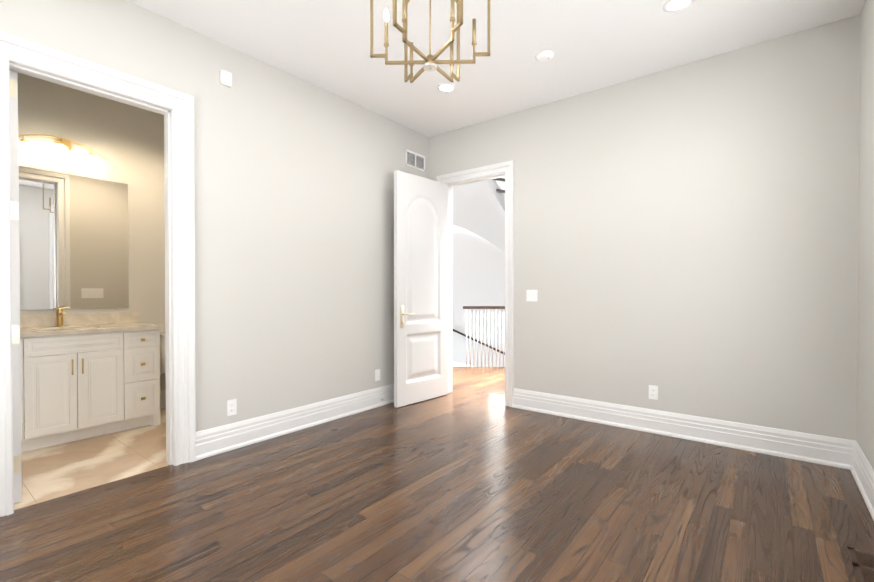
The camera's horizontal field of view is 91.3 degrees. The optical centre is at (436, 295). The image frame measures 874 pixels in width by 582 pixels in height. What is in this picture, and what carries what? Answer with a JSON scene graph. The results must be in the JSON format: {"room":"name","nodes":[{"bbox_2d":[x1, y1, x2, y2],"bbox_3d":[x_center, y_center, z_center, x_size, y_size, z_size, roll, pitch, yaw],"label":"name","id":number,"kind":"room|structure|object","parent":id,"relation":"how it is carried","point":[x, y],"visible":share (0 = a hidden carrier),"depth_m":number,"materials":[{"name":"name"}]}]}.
{"room":"empty bedroom","nodes":[
{"label":"empty bedroom","id":0,"kind":"room"},
{"bbox_2d":[10,70,165,389],"bbox_3d":[-3.139,-0.359,3.937,0.150,3.000,3.460,0,1,38],"label":"wall","id":1,"kind":"structure","parent":0,"point":[126,141],"depth_m":4.01,"materials":[{"name":"paint"}]},
{"bbox_2d":[18,134,106,170],"bbox_3d":[-3.187,-1.224,3.598,0.179,0.250,0.666,0,1,38],"label":"sconce","id":2,"kind":"object","parent":1,"relation":"attached to","point":[62,145],"visible":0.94,"depth_m":3.60,"materials":[{"name":"white glass"}]},
{"bbox_2d":[19,166,128,309],"bbox_3d":[-3.252,-0.471,3.660,0.006,1.170,1.027,0,1,38],"label":"mirror","id":3,"kind":"object","parent":1,"relation":"attached to","point":[73,241],"visible":0.89,"depth_m":3.73,"materials":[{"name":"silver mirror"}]},
{"bbox_2d":[160,389,165,409],"bbox_3d":[-2.484,1.039,4.645,0.032,0.190,1.240,0,1,38],"label":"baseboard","id":4,"kind":"structure","parent":1,"relation":"attached to","point":[162,399],"depth_m":4.28,"materials":[{"name":"beige wood"}]},
{"bbox_2d":[14,409,168,509],"bbox_3d":[-2.481,1.197,3.365,1.610,0.100,3.340,0,1,38],"label":"floor","id":5,"kind":"structure","parent":0,"point":[55,471],"depth_m":2.97,"materials":[{"name":"tile"}]},
{"bbox_2d":[20,306,162,451],"bbox_3d":[-3.009,0.618,3.489,0.612,1.055,1.182,0,1,38],"label":"bathroom vanity","id":6,"kind":"object","parent":5,"relation":"on","point":[86,375],"visible":0.9,"depth_m":3.41,"materials":[{"name":"white wood"}]},
{"bbox_2d":[160,332,165,375],"bbox_3d":[-2.388,0.751,4.189,0.735,0.775,0.508,0,1,38],"label":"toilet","id":7,"kind":"object","parent":5,"relation":"on","point":[162,355],"visible":0.08,"depth_m":4.14,"materials":[{"name":"ceramic"}]},
{"bbox_2d":[0,0,428,431],"bbox_3d":[-1.517,-0.353,3.323,0.115,3.000,4.480,0,1,38],"label":"wall","id":8,"kind":"structure","parent":0,"point":[294,230],"depth_m":3.44,"materials":[{"name":"paint"}]},
{"bbox_2d":[9,70,21,502],"bbox_3d":[-2.639,-0.045,2.595,0.794,2.382,0.164,0,1,38],"label":"bathroom door","id":9,"kind":"structure","parent":8,"relation":"in","point":[15,288],"depth_m":2.36,"materials":[{"name":"white wood"}]},
{"bbox_2d":[0,31,195,516],"bbox_3d":[-2.071,-0.109,2.616,0.191,2.525,1.030,0,1,38],"label":"door frame","id":10,"kind":"structure","parent":8,"relation":"attached to","point":[21,51],"depth_m":2.87,"materials":[{"name":"white wood"}]},
{"bbox_2d":[220,70,231,86],"bbox_3d":[-1.555,-1.601,3.150,0.024,0.100,0.080,0,1,38],"label":"detector","id":11,"kind":"object","parent":8,"relation":"attached to","point":[225,78],"visible":0.96,"depth_m":3.14,"materials":[{"name":"white plastic"}]},
{"bbox_2d":[227,399,236,415],"bbox_3d":[-1.538,0.838,3.208,0.008,0.115,0.070,0,1,38],"label":"electrical outlet","id":12,"kind":"object","parent":8,"relation":"attached to","point":[231,407],"visible":1,"depth_m":3.20,"materials":[{"name":"white plastic"}]},
{"bbox_2d":[196,384,393,460],"bbox_3d":[-0.879,1.045,4.016,0.060,0.190,2.625,0,1,38],"label":"baseboard","id":13,"kind":"structure","parent":8,"relation":"attached to","point":[221,439],"depth_m":3.54,"materials":[{"name":"white wood"}]},
{"bbox_2d":[375,369,379,380],"bbox_3d":[-0.611,0.816,4.404,0.005,0.115,0.070,0,1,38],"label":"electrical outlet","id":14,"kind":"object","parent":8,"relation":"attached to","point":[377,374],"visible":1,"depth_m":4.40,"materials":[{"name":"white plastic"}]},
{"bbox_2d":[405,149,424,171],"bbox_3d":[-0.243,-1.533,4.854,0.006,0.180,0.340,0,1,38],"label":"air vent","id":15,"kind":"object","parent":8,"relation":"in","point":[414,160],"visible":1,"depth_m":4.84,"materials":[{"name":"white plastic"}]},
{"bbox_2d":[0,367,873,581],"bbox_3d":[0.137,1.179,5.130,7.300,0.100,9.340,0,1,38],"label":"floor","id":16,"kind":"structure","parent":0,"point":[453,487],"depth_m":2.29,"materials":[{"name":"brown wood"}]},
{"bbox_2d":[463,306,504,366],"bbox_3d":[1.130,0.638,6.691,1.452,0.952,0.062,0,1,1],"label":"guard railing","id":17,"kind":"object","parent":16,"relation":"on","point":[484,307],"visible":0.33,"depth_m":6.69,"materials":[{"name":"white wood"}]},
{"bbox_2d":[847,547,873,581],"bbox_3d":[1.845,1.159,1.803,0.136,0.005,0.320,0,1,38],"label":"floor vent","id":18,"kind":"object","parent":16,"relation":"in","point":[862,563],"visible":1,"depth_m":1.84,"materials":[{"name":"brown wood"}]},
{"bbox_2d":[453,361,474,366],"bbox_3d":[0.227,1.361,7.586,1.156,0.528,0.067,0,1,34],"label":"baseboard","id":19,"kind":"structure","parent":0,"point":[456,364],"depth_m":7.44,"materials":[{"name":"paint"}]},
{"bbox_2d":[453,177,504,366],"bbox_3d":[0.146,-0.410,9.191,9.000,9.000,0.120,0,1,1],"label":"wall","id":20,"kind":"structure","parent":0,"point":[478,270],"depth_m":9.12,"materials":[{"name":"paint"}]},
{"bbox_2d":[453,329,504,354],"bbox_3d":[0.902,0.980,9.068,1.974,0.942,0.114,0,1,1],"label":"wall handrail","id":21,"kind":"object","parent":20,"relation":"attached to","point":[458,332],"visible":0.38,"depth_m":9.02,"materials":[{"name":"brown wood"}]},
{"bbox_2d":[453,179,504,252],"bbox_3d":[0.548,-1.855,8.437,2.059,3.544,3.056,0,1,38],"label":"ceiling soffit","id":22,"kind":"structure","parent":0,"point":[478,208],"depth_m":8.57,"materials":[{"name":"paint"}]},
{"bbox_2d":[492,177,504,203],"bbox_3d":[1.278,-2.020,7.986,0.350,0.666,0.529,0,1,38],"label":"stair railing","id":23,"kind":"object","parent":22,"relation":"attached to","point":[500,180],"visible":0.38,"depth_m":7.96,"materials":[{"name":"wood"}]},
{"bbox_2d":[127,0,864,136],"bbox_3d":[-0.686,-1.897,2.650,5.585,0.100,4.760,0,1,38],"label":"ceiling","id":24,"kind":"structure","parent":0,"point":[592,45],"depth_m":3.10,"materials":[{"name":"paint"}]},
{"bbox_2d":[370,0,489,82],"bbox_3d":[-0.035,-1.491,2.160,0.560,0.699,0.603,0,1,38],"label":"chandelier","id":25,"kind":"object","parent":24,"relation":"hanging from","point":[429,61],"visible":1,"depth_m":2.16,"materials":[{"name":"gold metal"}]},
{"bbox_2d":[437,83,455,91],"bbox_3d":[0.085,-1.854,3.811,0.176,0.006,0.176,0,1,38],"label":"recessed light","id":26,"kind":"object","parent":24,"relation":"in","point":[446,87],"visible":1,"depth_m":3.81,"materials":[{"name":"white plastic"}]},
{"bbox_2d":[535,50,553,61],"bbox_3d":[0.829,-1.833,3.285,0.140,0.039,0.140,0,1,38],"label":"smoke detector","id":27,"kind":"object","parent":24,"relation":"attached to","point":[544,55],"visible":1,"depth_m":3.25,"materials":[{"name":"white plastic"}]},
{"bbox_2d":[663,0,693,11],"bbox_3d":[1.523,-1.843,2.695,0.176,0.006,0.176,0,1,38],"label":"recessed light","id":28,"kind":"object","parent":24,"relation":"in","point":[673,5],"visible":1,"depth_m":2.71,"materials":[{"name":"white plastic"}]},
{"bbox_2d":[429,14,860,440],"bbox_3d":[0.019,-0.370,5.048,7.395,3.000,0.130,0,1,38],"label":"wall","id":29,"kind":"structure","parent":0,"point":[686,239],"depth_m":3.37,"materials":[{"name":"paint"}]},
{"bbox_2d":[394,170,447,407],"bbox_3d":[-0.172,-0.070,4.616,0.170,2.392,0.794,0,1,38],"label":"hall door","id":30,"kind":"structure","parent":29,"relation":"in","point":[420,288],"depth_m":4.55,"materials":[{"name":"white wood"}]},
{"bbox_2d":[436,160,513,406],"bbox_3d":[0.444,-0.122,4.723,0.980,2.510,0.206,0,1,38],"label":"door frame","id":31,"kind":"structure","parent":29,"relation":"attached to","point":[507,168],"depth_m":4.41,"materials":[{"name":"white wood"}]},
{"bbox_2d":[526,290,537,300],"bbox_3d":[0.941,-0.002,4.245,0.116,0.115,0.013,0,1,38],"label":"light switch","id":32,"kind":"object","parent":29,"relation":"attached to","point":[531,295],"visible":1,"depth_m":4.24,"materials":[{"name":"white plastic"}]},
{"bbox_2d":[649,385,657,399],"bbox_3d":[1.811,0.809,3.581,0.070,0.115,0.008,0,1,38],"label":"electrical outlet","id":33,"kind":"object","parent":29,"relation":"attached to","point":[653,392],"visible":1,"depth_m":3.58,"materials":[{"name":"white plastic"}]},
{"bbox_2d":[513,388,847,468],"bbox_3d":[1.758,1.049,3.609,2.476,0.190,0.032,0,1,38],"label":"baseboard","id":34,"kind":"structure","parent":29,"relation":"attached to","point":[830,451],"depth_m":3.37,"materials":[{"name":"white wood"}]},
{"bbox_2d":[856,0,873,469],"bbox_3d":[1.420,-0.330,0.947,0.150,3.000,4.630,0,1,38],"label":"wall","id":35,"kind":"structure","parent":0,"point":[865,389],"depth_m":2.59,"materials":[{"name":"paint"}]},
{"bbox_2d":[848,440,873,520],"bbox_3d":[1.395,1.074,1.076,0.032,0.190,4.480,0,1,38],"label":"baseboard","id":36,"kind":"structure","parent":35,"relation":"attached to","point":[860,467],"depth_m":2.55,"materials":[{"name":"white wood"}]}
]}

